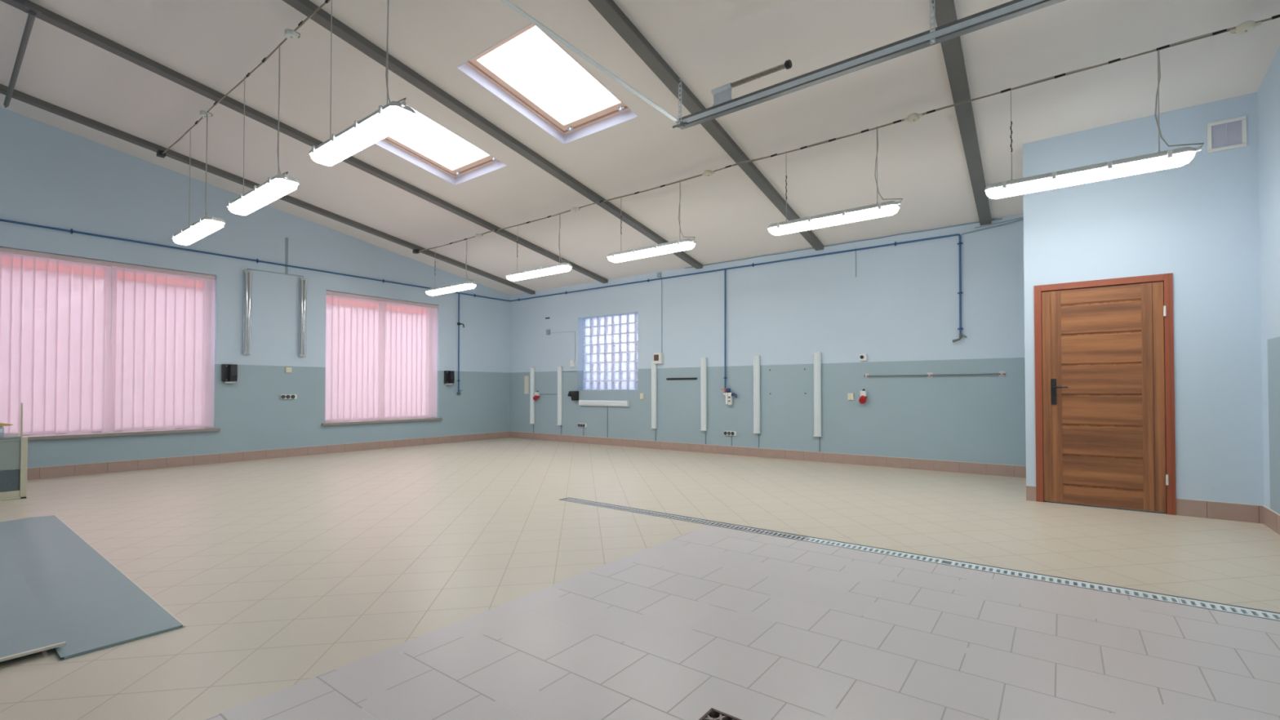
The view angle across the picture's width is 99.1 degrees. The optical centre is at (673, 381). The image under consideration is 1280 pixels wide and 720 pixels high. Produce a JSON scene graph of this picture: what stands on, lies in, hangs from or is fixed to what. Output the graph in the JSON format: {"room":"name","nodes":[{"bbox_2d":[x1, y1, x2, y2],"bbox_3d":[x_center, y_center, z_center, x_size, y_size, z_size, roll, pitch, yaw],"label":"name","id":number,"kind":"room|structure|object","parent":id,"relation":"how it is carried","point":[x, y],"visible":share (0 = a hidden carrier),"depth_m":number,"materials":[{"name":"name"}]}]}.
{"room":"empty workshop","nodes":[
{"label":"empty workshop","id":0,"kind":"room"},
{"bbox_2d":[0,106,510,467],"bbox_3d":[-6.753,-1.199,8.389,0.350,5.024,10.000,-1,-1,35],"label":"wall","id":1,"kind":"structure","parent":0,"point":[51,176],"depth_m":8.34,"materials":[{"name":"blue paint"}]},
{"bbox_2d":[19,266,220,440],"bbox_3d":[-7.763,-0.439,6.867,0.355,2.307,3.185,-1,-1,35],"label":"window","id":2,"kind":"structure","parent":1,"relation":"in","point":[45,437],"depth_m":7.35,"materials":[{"name":"white plastic"}]},
{"bbox_2d":[0,246,215,435],"bbox_3d":[-7.705,-0.464,6.832,0.060,2.250,3.073,-1,-1,35],"label":"vertical blind","id":3,"kind":"object","parent":2,"relation":"attached to","point":[56,310],"visible":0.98,"depth_m":7.11,"materials":[{"name":"pink fabric"}]},
{"bbox_2d":[221,364,237,383],"bbox_3d":[-6.632,-0.112,8.132,0.124,0.293,0.160,-1,-1,35],"label":"soap dispenser","id":4,"kind":"object","parent":1,"relation":"attached to","point":[228,371],"visible":1,"depth_m":8.12,"materials":[{"name":"black plastic"}]},
{"bbox_2d":[242,269,252,354],"bbox_3d":[-6.522,-1.060,8.339,0.082,1.285,0.104,-1,-1,35],"label":"tube light","id":5,"kind":"object","parent":1,"relation":"attached to","point":[247,274],"visible":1,"depth_m":8.32,"materials":[{"name":"white plastic"}]},
{"bbox_2d":[26,431,509,479],"bbox_3d":[-6.519,1.140,8.368,0.012,0.146,9.688,-1,-1,35],"label":"baseboard","id":6,"kind":"structure","parent":1,"relation":"attached to","point":[68,470],"depth_m":8.18,"materials":[{"name":"brown tile"}]},
{"bbox_2d":[247,237,303,278],"bbox_3d":[-6.332,-2.011,8.681,0.014,0.625,0.767,-1,-1,35],"label":"cable conduit","id":7,"kind":"object","parent":1,"relation":"attached to","point":[286,238],"visible":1,"depth_m":8.79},
{"bbox_2d":[280,394,297,399],"bbox_3d":[-6.217,0.246,8.783,0.040,0.068,0.228,-1,-1,35],"label":"socket","id":8,"kind":"object","parent":1,"relation":"attached to","point":[282,396],"visible":1,"depth_m":8.77,"materials":[{"name":"white plastic"}]},
{"bbox_2d":[285,367,291,372],"bbox_3d":[-6.220,-0.186,8.799,0.024,0.084,0.084,-1,-1,35],"label":"wall switch","id":9,"kind":"object","parent":1,"relation":"attached to","point":[287,369],"visible":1,"depth_m":8.79,"materials":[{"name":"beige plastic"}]},
{"bbox_2d":[297,278,307,356],"bbox_3d":[-6.088,-1.052,8.949,0.082,1.285,0.104,-1,-1,35],"label":"tube light","id":10,"kind":"object","parent":1,"relation":"attached to","point":[302,282],"visible":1,"depth_m":8.93,"materials":[{"name":"white plastic"}]},
{"bbox_2d":[324,290,437,422],"bbox_3d":[-5.360,-0.419,10.127,0.060,2.250,2.063,-1,-1,35],"label":"vertical blind","id":11,"kind":"object","parent":1,"relation":"attached to","point":[381,353],"visible":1,"depth_m":10.03,"materials":[{"name":"pink fabric"}]},
{"bbox_2d":[321,417,442,426],"bbox_3d":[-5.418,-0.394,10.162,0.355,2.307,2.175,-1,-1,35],"label":"windowsill","id":12,"kind":"structure","parent":1,"relation":"in","point":[388,420],"depth_m":9.95,"materials":[{"name":"white plastic"}]},
{"bbox_2d":[444,370,454,385],"bbox_3d":[-4.555,-0.073,11.050,0.124,0.293,0.160,-1,-1,35],"label":"soap dispenser","id":13,"kind":"object","parent":1,"relation":"attached to","point":[449,375],"visible":1,"depth_m":11.04,"materials":[{"name":"black plastic"}]},
{"bbox_2d":[0,0,1279,295],"bbox_3d":[-1.848,-2.913,5.135,12.149,1.804,10.350,-1,-1,35],"label":"ceiling","id":14,"kind":"structure","parent":0,"point":[709,45],"depth_m":5.33,"materials":[{"name":"paint"}]},
{"bbox_2d":[0,84,535,294],"bbox_3d":[-5.940,-2.789,8.016,0.124,1.658,9.703,-1,-1,36],"label":"roof beam","id":15,"kind":"structure","parent":14,"relation":"attached to","point":[17,95],"depth_m":7.49,"materials":[{"name":"grey metal"}]},
{"bbox_2d":[156,0,330,158],"bbox_3d":[-2.234,-2.964,3.895,10.739,0.067,0.070,-1,-1,35],"label":"overhead cable","id":16,"kind":"object","parent":15,"relation":"attached to","point":[161,153],"visible":0.99,"depth_m":5.19,"materials":[{"name":"black plastic"}]},
{"bbox_2d":[171,113,225,244],"bbox_3d":[-5.293,-2.267,6.063,1.313,1.310,0.204,-1,-1,35],"label":"hanging lamp","id":17,"kind":"object","parent":16,"relation":"hanging from","point":[205,226],"visible":1,"depth_m":5.90,"materials":[{"name":"white plastic"}]},
{"bbox_2d":[173,219,223,244],"bbox_3d":[-5.303,-1.642,6.062,1.270,0.060,0.164,-1,-1,35],"label":"diffuser","id":18,"kind":"object","parent":17,"relation":"attached to","point":[201,228],"depth_m":5.92,"materials":[{"name":"white plastic"}]},
{"bbox_2d":[200,110,213,118],"bbox_3d":[-5.104,-2.912,5.949,0.150,0.049,0.112,-1,-1,35],"label":"junction box","id":19,"kind":"object","parent":16,"relation":"attached to","point":[203,113],"visible":0.97,"depth_m":5.91,"materials":[{"name":"white plastic"}]},
{"bbox_2d":[226,45,299,215],"bbox_3d":[-3.747,-2.285,4.963,1.330,1.310,0.204,-1,-1,35],"label":"hanging lamp","id":20,"kind":"object","parent":16,"relation":"hanging from","point":[276,187],"visible":1,"depth_m":4.79,"materials":[{"name":"grey plastic"}]},
{"bbox_2d":[228,178,297,215],"bbox_3d":[-3.764,-1.660,4.966,1.270,0.060,0.164,-1,-1,35],"label":"diffuser","id":21,"kind":"object","parent":20,"relation":"attached to","point":[273,189],"depth_m":4.84,"materials":[{"name":"white plastic"}]},
{"bbox_2d":[284,28,300,39],"bbox_3d":[-3.230,-2.934,4.616,0.150,0.049,0.112,-1,-1,35],"label":"junction box","id":22,"kind":"object","parent":16,"relation":"attached to","point":[291,34],"visible":1,"depth_m":4.59,"materials":[{"name":"white plastic"}]},
{"bbox_2d":[308,0,416,165],"bbox_3d":[-2.231,-2.323,3.884,1.330,1.270,0.204,-1,-1,35],"label":"lamp","id":23,"kind":"object","parent":16,"relation":"hanging from","point":[389,118],"visible":1,"depth_m":3.73,"materials":[{"name":"grey plastic"}]},
{"bbox_2d":[311,106,414,165],"bbox_3d":[-2.248,-1.718,3.888,1.270,0.060,0.164,-1,-1,35],"label":"diffuser","id":24,"kind":"object","parent":23,"relation":"attached to","point":[386,121],"depth_m":3.77,"materials":[{"name":"white plastic"}]},
{"bbox_2d":[413,14,1279,253],"bbox_3d":[-0.268,-2.372,6.649,10.739,0.067,0.070,-1,-1,35],"label":"overhead cable","id":25,"kind":"object","parent":15,"relation":"attached to","point":[415,251],"visible":1,"depth_m":4.78,"materials":[{"name":"black plastic"}]},
{"bbox_2d":[425,239,476,295],"bbox_3d":[-3.719,-1.911,9.099,1.330,0.830,0.204,-1,-1,35],"label":"hanging lamp","id":26,"kind":"object","parent":25,"relation":"hanging from","point":[466,285],"visible":1,"depth_m":8.93,"materials":[{"name":"white plastic"}]},
{"bbox_2d":[426,284,475,295],"bbox_3d":[-3.737,-1.526,9.107,1.270,0.060,0.164,-1,-1,35],"label":"diffuser","id":27,"kind":"object","parent":26,"relation":"attached to","point":[453,287],"depth_m":9.02,"materials":[{"name":"white plastic"}]},
{"bbox_2d":[475,233,483,237],"bbox_3d":[-3.096,-2.318,8.674,0.150,0.049,0.112,-1,-1,35],"label":"junction box","id":28,"kind":"object","parent":25,"relation":"attached to","point":[477,235],"visible":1,"depth_m":8.63,"materials":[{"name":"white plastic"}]},
{"bbox_2d":[506,213,572,280],"bbox_3d":[-1.939,-1.931,7.832,1.330,0.830,0.204,-1,-1,35],"label":"hanging lamp","id":29,"kind":"object","parent":25,"relation":"hanging from","point":[561,267],"visible":1,"depth_m":7.70,"materials":[{"name":"grey plastic"}]},
{"bbox_2d":[506,265,571,280],"bbox_3d":[-1.956,-1.546,7.840,1.270,0.060,0.164,-1,-1,35],"label":"diffuser","id":30,"kind":"object","parent":29,"relation":"attached to","point":[550,269],"depth_m":7.74,"materials":[{"name":"white plastic"}]},
{"bbox_2d":[570,206,579,212],"bbox_3d":[-1.337,-2.339,7.421,0.150,0.049,0.112,-1,-1,35],"label":"junction box","id":31,"kind":"object","parent":25,"relation":"attached to","point":[574,209],"visible":1,"depth_m":7.38,"materials":[{"name":"white plastic"}]},
{"bbox_2d":[607,179,696,262],"bbox_3d":[-0.279,-1.951,6.651,1.330,0.830,0.204,-1,-1,35],"label":"hanging lamp","id":32,"kind":"object","parent":25,"relation":"hanging from","point":[679,245],"visible":1,"depth_m":6.53,"materials":[{"name":"grey plastic"}]},
{"bbox_2d":[608,241,694,262],"bbox_3d":[-0.296,-1.565,6.658,1.270,0.060,0.164,-1,-1,35],"label":"diffuser","id":33,"kind":"object","parent":32,"relation":"attached to","point":[673,246],"depth_m":6.57,"materials":[{"name":"white plastic"}]},
{"bbox_2d":[702,169,714,176],"bbox_3d":[0.399,-2.359,6.186,0.150,0.049,0.112,-1,-1,35],"label":"junction box","id":34,"kind":"object","parent":25,"relation":"attached to","point":[708,172],"visible":1,"depth_m":6.15,"materials":[{"name":"beige plastic"}]},
{"bbox_2d":[767,125,902,235],"bbox_3d":[1.552,-1.962,5.348,1.330,0.850,0.204,-1,-1,35],"label":"hanging lamp","id":35,"kind":"object","parent":25,"relation":"hanging from","point":[891,207],"visible":1,"depth_m":5.24,"materials":[{"name":"grey plastic"}]},
{"bbox_2d":[768,204,898,235],"bbox_3d":[1.534,-1.567,5.355,1.270,0.060,0.164,-1,-1,35],"label":"diffuser","id":36,"kind":"object","parent":35,"relation":"attached to","point":[873,211],"depth_m":5.27,"materials":[{"name":"white plastic"}]},
{"bbox_2d":[904,112,922,122],"bbox_3d":[2.171,-2.380,4.925,0.150,0.049,0.112,-1,-1,35],"label":"junction box","id":37,"kind":"object","parent":25,"relation":"attached to","point":[914,117],"visible":1,"depth_m":4.89,"materials":[{"name":"beige plastic"}]},
{"bbox_2d":[984,49,1204,199],"bbox_3d":[3.165,-1.971,4.200,1.330,0.870,0.204,-1,-1,35],"label":"hanging lamp","id":38,"kind":"object","parent":25,"relation":"hanging from","point":[1180,157],"visible":1,"depth_m":4.09,"materials":[{"name":"grey plastic"}]},
{"bbox_2d":[986,151,1195,199],"bbox_3d":[3.148,-1.566,4.207,1.270,0.060,0.164,-1,-1,35],"label":"diffuser","id":39,"kind":"object","parent":38,"relation":"attached to","point":[1111,170],"depth_m":4.12,"materials":[{"name":"white plastic"}]},
{"bbox_2d":[1229,20,1261,35],"bbox_3d":[3.885,-2.399,3.705,0.150,0.049,0.112,-1,-1,35],"label":"junction box","id":40,"kind":"object","parent":25,"relation":"attached to","point":[1245,27],"visible":1,"depth_m":3.68,"materials":[{"name":"beige plastic"}]},
{"bbox_2d":[0,0,608,283],"bbox_3d":[-4.150,-2.810,6.742,0.132,1.658,9.700,-1,-1,35],"label":"roof beam","id":41,"kind":"structure","parent":14,"relation":"attached to","point":[55,20],"depth_m":5.95,"materials":[{"name":"grey metal"}]},
{"bbox_2d":[3,3,41,107],"bbox_3d":[-6.528,-3.145,5.401,2.680,0.060,0.090,-1,-1,35],"label":"tube","id":42,"kind":"object","parent":41,"relation":"attached to","point":[33,11],"visible":1,"depth_m":5.08,"materials":[{"name":"grey metal"}]},
{"bbox_2d":[374,101,507,185],"bbox_3d":[-2.874,-2.862,6.460,1.110,0.423,1.340,-1,-1,35],"label":"window","id":43,"kind":"structure","parent":14,"relation":"attached to","point":[484,163],"depth_m":6.90,"materials":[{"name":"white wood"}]},
{"bbox_2d":[282,0,702,269],"bbox_3d":[-2.304,-2.832,5.428,0.128,1.658,9.703,-1,-1,35],"label":"roof beam","id":44,"kind":"structure","parent":14,"relation":"attached to","point":[306,7],"depth_m":5.55,"materials":[{"name":"grey metal"}]},
{"bbox_2d":[456,22,638,144],"bbox_3d":[-1.177,-2.881,5.253,1.075,0.423,1.340,-1,-1,35],"label":"window","id":45,"kind":"structure","parent":14,"relation":"attached to","point":[614,112],"depth_m":5.59,"materials":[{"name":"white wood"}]},
{"bbox_2d":[587,0,823,250],"bbox_3d":[-0.513,-2.853,4.153,0.128,1.658,9.707,-1,-1,34],"label":"roof beam","id":46,"kind":"structure","parent":14,"relation":"attached to","point":[609,10],"depth_m":5.02,"materials":[{"name":"grey metal"}]},
{"bbox_2d":[499,0,1066,129],"bbox_3d":[0.461,-2.524,2.001,4.159,0.450,4.330,-1,-1,35],"label":"door track","id":47,"kind":"object","parent":46,"relation":"hanging from","point":[723,104],"visible":1,"depth_m":3.97,"materials":[{"name":"metal"}]},
{"bbox_2d":[931,0,991,225],"bbox_3d":[1.261,-2.873,2.890,0.128,1.658,9.708,-1,-1,34],"label":"roof beam","id":48,"kind":"structure","parent":14,"relation":"attached to","point":[944,10],"depth_m":4.82,"materials":[{"name":"grey metal"}]},
{"bbox_2d":[0,437,1279,719],"bbox_3d":[-1.848,1.220,5.111,12.199,0.120,10.400,-1,-1,35],"label":"floor","id":49,"kind":"structure","parent":0,"point":[279,574],"depth_m":2.86,"materials":[{"name":"beige tile"}]},
{"bbox_2d":[0,403,27,501],"bbox_3d":[-7.204,0.690,5.122,0.770,0.955,1.395,-1,-1,35],"label":"table","id":50,"kind":"object","parent":49,"relation":"on","point":[13,449],"visible":1,"depth_m":5.40,"materials":[{"name":"beige paint"}]},
{"bbox_2d":[0,426,4,436],"bbox_3d":[-6.777,0.499,5.344,0.212,0.098,0.248,-1,-1,35],"label":"product box","id":51,"kind":"object","parent":50,"relation":"on","point":[2,428],"visible":1,"depth_m":5.37,"materials":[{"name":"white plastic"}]},
{"bbox_2d":[0,422,13,426],"bbox_3d":[-6.747,0.424,5.362,0.140,0.038,0.310,-1,-1,35],"label":"card stack","id":52,"kind":"object","parent":51,"relation":"on","point":[1,424],"visible":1,"depth_m":5.41,"materials":[{"name":"yellow paper"}]},
{"bbox_2d":[0,515,185,660],"bbox_3d":[-4.425,1.118,2.676,3.785,0.018,2.242,-1,-1,35],"label":"floor panel","id":53,"kind":"object","parent":49,"relation":"on","point":[91,603],"visible":0.92,"depth_m":2.93,"materials":[{"name":"grey metal"}]},
{"bbox_2d":[0,569,66,662],"bbox_3d":[-3.722,1.092,1.956,1.606,0.024,1.885,-1,-1,35],"label":"board","id":54,"kind":"object","parent":53,"relation":"on","point":[25,628],"visible":1,"depth_m":2.46,"materials":[{"name":"grey plastic"}]},
{"bbox_2d":[560,497,1279,621],"bbox_3d":[1.090,1.151,3.850,5.349,0.032,0.132,-1,-1,35],"label":"trim","id":55,"kind":"structure","parent":49,"relation":"attached to","point":[568,497],"depth_m":3.31,"materials":[{"name":"metal"}]},
{"bbox_2d":[561,497,646,512],"bbox_3d":[-0.677,1.169,5.107,0.996,0.021,0.116,-1,-1,35],"label":"drain grate","id":56,"kind":"object","parent":55,"relation":"in","point":[606,505],"visible":0.63,"depth_m":5.09,"materials":[{"name":"grey metal"}]},
{"bbox_2d":[640,511,746,529],"bbox_3d":[0.137,1.160,4.528,0.998,0.021,0.116,-1,-1,35],"label":"drain grate","id":57,"kind":"object","parent":55,"relation":"in","point":[680,517],"visible":0.7,"depth_m":4.50,"materials":[{"name":"grey metal"}]},
{"bbox_2d":[742,527,808,540],"bbox_3d":[0.750,1.153,4.092,0.503,0.021,0.116,-1,-1,35],"label":"drain grate","id":58,"kind":"object","parent":55,"relation":"in","point":[748,529],"visible":0.67,"depth_m":4.09,"materials":[{"name":"grey metal"}]},
{"bbox_2d":[804,537,961,566],"bbox_3d":[1.363,1.146,3.655,0.998,0.021,0.116,-1,-1,35],"label":"drain grate","id":59,"kind":"object","parent":55,"relation":"in","point":[956,563],"visible":0.7,"depth_m":3.64,"materials":[{"name":"grey metal"}]},
{"bbox_2d":[959,562,1179,603],"bbox_3d":[2.178,1.136,3.076,0.998,0.021,0.116,-1,-1,35],"label":"drain grate","id":60,"kind":"object","parent":55,"relation":"in","point":[1080,584],"visible":0.65,"depth_m":3.05,"materials":[{"name":"grey metal"}]},
{"bbox_2d":[1177,597,1279,620],"bbox_3d":[2.923,1.127,2.545,0.828,0.021,0.116,-1,-1,35],"label":"drain grate","id":61,"kind":"object","parent":55,"relation":"in","point":[1182,601],"visible":0.66,"depth_m":2.69,"materials":[{"name":"grey metal"}]},
{"bbox_3d":[0.539,1.218,2.817,5.649,0.050,2.452,-1,-1,35],"label":"trim","id":62,"kind":"structure","parent":49,"relation":"attached to","visible":0},
{"bbox_2d":[698,707,741,719],"bbox_3d":[0.153,1.137,1.711,0.200,0.061,0.200,-1,-1,35],"label":"floor drain","id":63,"kind":"object","parent":62,"relation":"on","point":[720,715],"visible":1,"depth_m":1.81,"materials":[{"name":"metal"}]},
{"bbox_2d":[510,213,1026,466],"bbox_3d":[1.055,-0.375,9.173,12.149,3.378,0.350,-1,-1,35],"label":"wall","id":64,"kind":"structure","parent":0,"point":[900,308],"depth_m":8.13,"materials":[{"name":"blue paint"}]},
{"bbox_2d":[0,218,967,395],"bbox_3d":[-2.768,-0.878,5.744,9.205,2.146,9.680,-1,-1,35],"label":"pipe","id":65,"kind":"object","parent":64,"relation":"attached to","point":[71,230],"visible":1,"depth_m":8.46,"materials":[{"name":"blue metal"}]},
{"bbox_2d":[952,333,967,342],"bbox_3d":[3.688,-0.563,7.024,0.170,0.115,0.074,0,-1,25],"label":"tap","id":66,"kind":"object","parent":65,"relation":"on","point":[960,334],"depth_m":7.02,"materials":[{"name":"metal"}]},
{"bbox_2d":[524,375,528,393],"bbox_3d":[-3.242,0.074,12.008,0.140,0.394,0.004,-1,-1,35],"label":"paper sheet","id":67,"kind":"object","parent":64,"relation":"attached to","point":[526,378],"visible":1,"depth_m":12.00,"materials":[{"name":"beige paper"}]},
{"bbox_2d":[529,367,534,432],"bbox_3d":[-3.079,0.401,11.850,0.110,1.425,0.064,-1,-1,35],"label":"wall light","id":68,"kind":"object","parent":64,"relation":"attached to","point":[531,369],"visible":1,"depth_m":11.82,"materials":[{"name":"white plastic"}]},
{"bbox_2d":[533,391,539,400],"bbox_3d":[-2.982,0.309,11.698,0.100,0.192,0.156,-1,-1,35],"label":"socket","id":69,"kind":"object","parent":64,"relation":"attached to","point":[535,397],"visible":1,"depth_m":11.68,"materials":[{"name":"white plastic"}]},
{"bbox_2d":[546,329,550,334],"bbox_3d":[-2.669,-1.049,11.590,0.090,0.110,0.044,-1,-1,35],"label":"sensor box","id":70,"kind":"object","parent":64,"relation":"attached to","point":[548,331],"visible":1,"depth_m":11.57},
{"bbox_2d":[556,366,562,434],"bbox_3d":[-2.374,0.395,11.349,0.110,1.420,0.064,-1,-1,35],"label":"wall light","id":71,"kind":"object","parent":64,"relation":"attached to","point":[559,368],"visible":1,"depth_m":11.32,"materials":[{"name":"white plastic"}]},
{"bbox_2d":[552,331,575,359],"bbox_3d":[-2.315,-0.739,11.355,0.744,0.598,0.008,-1,-1,35],"label":"cable","id":72,"kind":"object","parent":64,"relation":"attached to","point":[564,331],"visible":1,"depth_m":11.14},
{"bbox_2d":[569,360,574,367],"bbox_3d":[-2.068,-0.368,11.150,0.100,0.144,0.050,-1,-1,35],"label":"switch box","id":73,"kind":"object","parent":64,"relation":"attached to","point":[571,362],"visible":1,"depth_m":11.13,"materials":[{"name":"white plastic"}]},
{"bbox_2d":[567,391,578,400],"bbox_3d":[-2.039,0.290,11.065,0.180,0.192,0.140,-1,-1,35],"label":"dispenser","id":74,"kind":"object","parent":64,"relation":"attached to","point":[574,394],"visible":1,"depth_m":11.02,"materials":[{"name":"black plastic"}]},
{"bbox_2d":[577,423,586,435],"bbox_3d":[-1.841,0.973,10.977,0.226,0.253,0.040,-1,-1,35],"label":"socket","id":75,"kind":"object","parent":64,"relation":"attached to","point":[584,425],"visible":1,"depth_m":10.96,"materials":[{"name":"white plastic"}]},
{"bbox_2d":[578,400,629,406],"bbox_3d":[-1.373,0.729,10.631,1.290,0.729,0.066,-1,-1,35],"label":"wall light","id":76,"kind":"object","parent":64,"relation":"attached to","point":[581,402],"visible":1,"depth_m":10.58,"materials":[{"name":"white plastic"}]},
{"bbox_2d":[583,312,637,390],"bbox_3d":[-1.201,-0.568,10.800,1.570,1.473,0.080,-1,-1,35],"label":"window","id":77,"kind":"structure","parent":64,"relation":"in","point":[610,342],"depth_m":10.79,"materials":[{"name":"clear glass"}]},
{"bbox_2d":[640,393,644,399],"bbox_3d":[-0.586,0.275,10.103,0.084,0.110,0.022,-1,-1,35],"label":"wall socket","id":78,"kind":"object","parent":64,"relation":"attached to","point":[642,395],"visible":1,"depth_m":10.09,"materials":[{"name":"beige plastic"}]},
{"bbox_2d":[650,360,657,440],"bbox_3d":[-0.357,0.355,9.914,0.110,1.453,0.064,-1,-1,35],"label":"wall light","id":79,"kind":"object","parent":64,"relation":"attached to","point":[654,366],"visible":0.96,"depth_m":9.89,"materials":[{"name":"white plastic"}]},
{"bbox_2d":[653,352,663,364],"bbox_3d":[-0.274,-0.419,9.849,0.170,0.200,0.090,-1,-1,35],"label":"control box","id":80,"kind":"object","parent":64,"relation":"attached to","point":[658,357],"visible":1,"depth_m":9.80,"materials":[{"name":"white plastic"}]},
{"bbox_2d":[657,272,662,352],"bbox_3d":[-0.254,-1.247,9.876,0.087,1.455,0.040,-1,-1,35],"label":"conduit pipe","id":81,"kind":"object","parent":64,"relation":"attached to","point":[659,274],"visible":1,"depth_m":9.86,"materials":[{"name":"grey plastic"}]},
{"bbox_2d":[666,377,697,379],"bbox_3d":[0.137,-0.047,9.592,0.650,0.033,0.024,-1,-1,35],"label":"bar","id":82,"kind":"object","parent":64,"relation":"attached to","point":[666,378],"visible":1,"depth_m":9.58,"materials":[{"name":"black metal"}]},
{"bbox_2d":[700,357,706,444],"bbox_3d":[0.513,0.333,9.295,0.110,1.477,0.064,-1,-1,35],"label":"wall light","id":83,"kind":"object","parent":64,"relation":"attached to","point":[703,360],"visible":1,"depth_m":9.27,"materials":[{"name":"white plastic"}]},
{"bbox_2d":[723,388,737,404],"bbox_3d":[0.932,0.249,8.978,0.277,0.275,0.077,-1,-1,35],"label":"pressure regulator","id":84,"kind":"object","parent":64,"relation":"attached to","point":[729,396],"visible":1,"depth_m":8.96,"materials":[{"name":"white plastic"}]},
{"bbox_2d":[724,431,736,445],"bbox_3d":[0.933,0.943,9.002,0.226,0.248,0.040,-1,-1,35],"label":"socket","id":85,"kind":"object","parent":64,"relation":"attached to","point":[731,433],"visible":1,"depth_m":8.99,"materials":[{"name":"white plastic"}]},
{"bbox_2d":[752,355,760,448],"bbox_3d":[1.331,0.325,8.713,0.110,1.474,0.064,-1,-1,35],"label":"wall light","id":86,"kind":"object","parent":64,"relation":"attached to","point":[756,358],"visible":1,"depth_m":8.69,"materials":[{"name":"white plastic"}]},
{"bbox_2d":[753,356,759,432],"bbox_3d":[1.326,0.208,8.708,0.108,1.210,0.044,-1,-1,35],"label":"diffuser","id":87,"kind":"object","parent":86,"relation":"attached to","point":[756,359],"depth_m":8.69,"materials":[{"name":"white plastic"}]},
{"bbox_2d":[509,431,1026,477],"bbox_3d":[0.318,1.146,9.454,9.893,0.146,0.012,-1,-1,35],"label":"baseboard","id":88,"kind":"structure","parent":64,"relation":"attached to","point":[997,469],"depth_m":8.25,"materials":[{"name":"brown tile"}]},
{"bbox_2d":[813,351,822,452],"bbox_3d":[2.148,0.309,8.131,0.110,1.488,0.064,-1,-1,35],"label":"wall light","id":89,"kind":"object","parent":64,"relation":"attached to","point":[817,356],"visible":1,"depth_m":8.10,"materials":[{"name":"white plastic"}]},
{"bbox_2d":[813,353,821,435],"bbox_3d":[2.144,0.194,8.126,0.108,1.228,0.044,-1,-1,35],"label":"diffuser","id":90,"kind":"object","parent":89,"relation":"attached to","point":[817,357],"depth_m":8.10,"materials":[{"name":"white plastic"}]},
{"bbox_2d":[684,217,1002,268],"bbox_3d":[2.150,-2.014,8.193,4.800,0.018,0.012,-1,-1,35],"label":"cable","id":91,"kind":"object","parent":64,"relation":"attached to","point":[1002,218],"visible":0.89,"depth_m":7.82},
{"bbox_2d":[847,393,853,399],"bbox_3d":[2.559,0.219,7.865,0.086,0.100,0.022,-1,-1,35],"label":"wall socket","id":92,"kind":"object","parent":64,"relation":"attached to","point":[850,396],"visible":1,"depth_m":7.86,"materials":[{"name":"beige plastic"}]},
{"bbox_2d":[855,248,856,276],"bbox_3d":[2.627,-1.717,7.849,0.007,0.420,0.008,-1,-1,35],"label":"stub","id":93,"kind":"object","parent":64,"relation":"attached to","point":[855,248],"visible":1,"depth_m":7.85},
{"bbox_2d":[858,388,866,404],"bbox_3d":[2.579,0.206,7.565,0.100,0.204,0.345,-1,-1,35],"label":"socket","id":94,"kind":"object","parent":64,"relation":"attached to","point":[863,397],"visible":1,"depth_m":7.55,"materials":[{"name":"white plastic"}]},
{"bbox_2d":[859,354,866,360],"bbox_3d":[2.703,-0.342,7.752,0.092,0.097,0.052,-1,-1,35],"label":"socket","id":95,"kind":"object","parent":64,"relation":"attached to","point":[863,357],"visible":1,"depth_m":7.73,"materials":[{"name":"white plastic"}]},
{"bbox_2d":[863,371,1005,378],"bbox_3d":[3.414,-0.085,7.247,1.720,0.072,0.044,-1,-1,35],"label":"rail","id":96,"kind":"object","parent":64,"relation":"attached to","point":[1001,374],"visible":1,"depth_m":7.21,"materials":[{"name":"metal"}]},
{"bbox_2d":[961,217,1023,235],"bbox_3d":[4.032,-1.962,6.834,0.742,0.115,0.038,-1,-1,35],"label":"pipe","id":97,"kind":"object","parent":64,"relation":"attached to","point":[1020,217],"visible":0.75,"depth_m":6.83,"materials":[{"name":"metal"}]},
{"bbox_2d":[1022,92,1264,505],"bbox_3d":[4.544,-0.613,5.505,1.606,3.539,1.585,-1,-1,35],"label":"wall","id":98,"kind":"structure","parent":0,"point":[1197,221],"depth_m":4.64,"materials":[{"name":"blue paint"}]},
{"bbox_2d":[1026,484,1035,501],"bbox_3d":[3.462,1.082,5.271,0.081,0.146,0.012,-1,-1,35],"label":"baseboard","id":99,"kind":"structure","parent":98,"relation":"attached to","point":[1030,490],"depth_m":5.27,"materials":[{"name":"brown tile"}]},
{"bbox_2d":[1034,272,1176,515],"bbox_3d":[3.915,0.110,4.994,0.998,2.080,0.160,-1,-1,35],"label":"door","id":100,"kind":"structure","parent":98,"relation":"in","point":[1104,348],"depth_m":4.95,"materials":[{"name":"brown wood"}]},
{"bbox_2d":[1176,497,1262,523],"bbox_3d":[4.523,1.069,4.517,0.527,0.146,0.012,-1,-1,35],"label":"baseboard","id":101,"kind":"structure","parent":98,"relation":"attached to","point":[1238,512],"depth_m":4.51,"materials":[{"name":"brown tile"}]},
{"bbox_2d":[1206,115,1247,153],"bbox_3d":[4.585,-2.046,4.514,0.234,0.251,0.012,-1,-1,35],"label":"air vent","id":102,"kind":"object","parent":98,"relation":"in","point":[1222,135],"visible":1,"depth_m":4.51,"materials":[{"name":"white plastic"}]},
{"bbox_2d":[1257,45,1279,514],"bbox_3d":[2.420,-1.320,0.888,0.300,5.024,8.415,-1,-1,35],"label":"wall","id":103,"kind":"structure","parent":0,"point":[1268,92],"depth_m":4.19,"materials":[{"name":"blue paint"}]},
{"bbox_2d":[1262,505,1279,534],"bbox_3d":[2.379,1.022,1.062,0.012,0.146,8.103,-1,-1,35],"label":"baseboard","id":104,"kind":"structure","parent":103,"relation":"attached to","point":[1271,518],"depth_m":4.19,"materials":[{"name":"brown tile"}]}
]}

